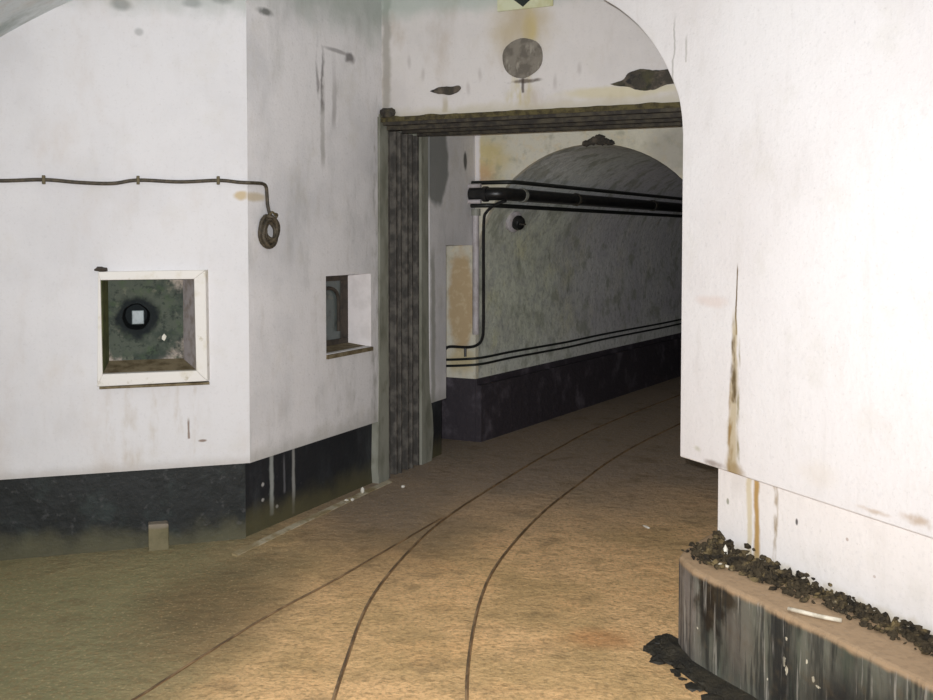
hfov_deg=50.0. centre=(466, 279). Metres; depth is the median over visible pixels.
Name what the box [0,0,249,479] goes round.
wall
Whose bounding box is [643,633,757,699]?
heap
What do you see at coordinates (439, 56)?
wall
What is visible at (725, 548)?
chip
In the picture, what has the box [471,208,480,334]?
downpipe
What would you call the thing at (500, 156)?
wall
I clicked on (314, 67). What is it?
wall
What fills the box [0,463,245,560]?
baseboard
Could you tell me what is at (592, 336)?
cable
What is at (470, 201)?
pipe stub
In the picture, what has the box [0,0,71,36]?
ceiling
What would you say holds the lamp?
attached to the wall at (563, 276)
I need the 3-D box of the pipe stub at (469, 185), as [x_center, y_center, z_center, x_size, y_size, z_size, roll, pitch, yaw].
[0.018,-0.729,7.753,0.205,0.034,0.032,1,3,25]
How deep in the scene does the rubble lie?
3.51 m
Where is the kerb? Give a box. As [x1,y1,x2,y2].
[678,533,932,699]
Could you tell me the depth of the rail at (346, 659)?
5.07 m
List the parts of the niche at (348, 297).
pane, sash, sill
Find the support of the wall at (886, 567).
attached to the wall at (807, 317)
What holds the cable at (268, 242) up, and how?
attached to the wall at (91, 90)
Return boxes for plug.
[502,38,542,77]
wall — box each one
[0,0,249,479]
[246,0,474,462]
[382,0,679,131]
[446,126,682,378]
[478,144,682,377]
[606,0,932,537]
[718,468,932,634]
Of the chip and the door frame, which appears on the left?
the door frame
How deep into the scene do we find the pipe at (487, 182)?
8.45 m
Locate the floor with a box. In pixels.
[0,376,717,699]
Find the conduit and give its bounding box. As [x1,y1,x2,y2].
[446,199,506,356]
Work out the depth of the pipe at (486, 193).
8.52 m
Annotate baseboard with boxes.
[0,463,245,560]
[245,400,440,536]
[441,377,475,441]
[476,333,680,441]
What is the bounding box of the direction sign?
[497,0,552,11]
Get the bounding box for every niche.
[94,267,209,388]
[326,274,372,358]
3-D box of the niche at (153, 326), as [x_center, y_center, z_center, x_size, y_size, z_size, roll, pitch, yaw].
[-1.653,0.233,5.275,0.566,0.619,0.342,-1,2,-18]
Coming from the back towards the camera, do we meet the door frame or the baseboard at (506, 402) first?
the baseboard at (506, 402)
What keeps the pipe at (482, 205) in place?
attached to the wall at (563, 276)
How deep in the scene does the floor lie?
4.54 m
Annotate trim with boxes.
[232,480,391,555]
[371,114,388,483]
[401,133,432,464]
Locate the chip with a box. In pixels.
[723,545,727,554]
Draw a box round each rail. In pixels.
[131,517,442,699]
[331,394,680,699]
[465,423,680,699]
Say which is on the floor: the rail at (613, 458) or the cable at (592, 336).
the rail at (613, 458)
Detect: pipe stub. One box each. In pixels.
[468,184,481,187]
[468,199,481,203]
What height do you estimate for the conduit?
1.236 m
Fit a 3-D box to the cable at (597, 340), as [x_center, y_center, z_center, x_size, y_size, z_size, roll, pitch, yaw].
[3.504,0.467,13.371,0.528,0.055,13.100,2,3,34]
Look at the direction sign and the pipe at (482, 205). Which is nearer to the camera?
the direction sign
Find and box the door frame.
[380,102,682,477]
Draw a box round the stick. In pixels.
[787,607,841,622]
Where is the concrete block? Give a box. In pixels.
[148,521,168,550]
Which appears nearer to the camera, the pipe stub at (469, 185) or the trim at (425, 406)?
the trim at (425, 406)
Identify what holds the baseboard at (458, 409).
attached to the wall at (500, 156)
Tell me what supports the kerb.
on the floor
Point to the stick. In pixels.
(791, 609)
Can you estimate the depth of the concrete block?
5.16 m
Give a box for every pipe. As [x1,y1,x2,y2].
[467,186,681,211]
[470,203,681,217]
[471,180,682,199]
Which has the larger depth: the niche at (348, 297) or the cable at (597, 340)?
the cable at (597, 340)
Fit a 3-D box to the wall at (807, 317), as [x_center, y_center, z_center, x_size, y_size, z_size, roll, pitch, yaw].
[2.180,-0.526,1.838,0.550,2.695,9.247,-1,3,-24]
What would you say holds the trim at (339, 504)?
on the floor
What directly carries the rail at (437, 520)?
on the floor
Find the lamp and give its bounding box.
[505,211,525,232]
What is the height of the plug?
0.243 m
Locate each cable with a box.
[0,175,279,248]
[446,319,680,360]
[446,323,680,366]
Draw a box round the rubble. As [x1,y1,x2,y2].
[681,530,932,656]
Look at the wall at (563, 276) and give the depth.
9.20 m
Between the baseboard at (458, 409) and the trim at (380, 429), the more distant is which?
the baseboard at (458, 409)
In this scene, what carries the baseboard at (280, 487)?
attached to the wall at (314, 67)

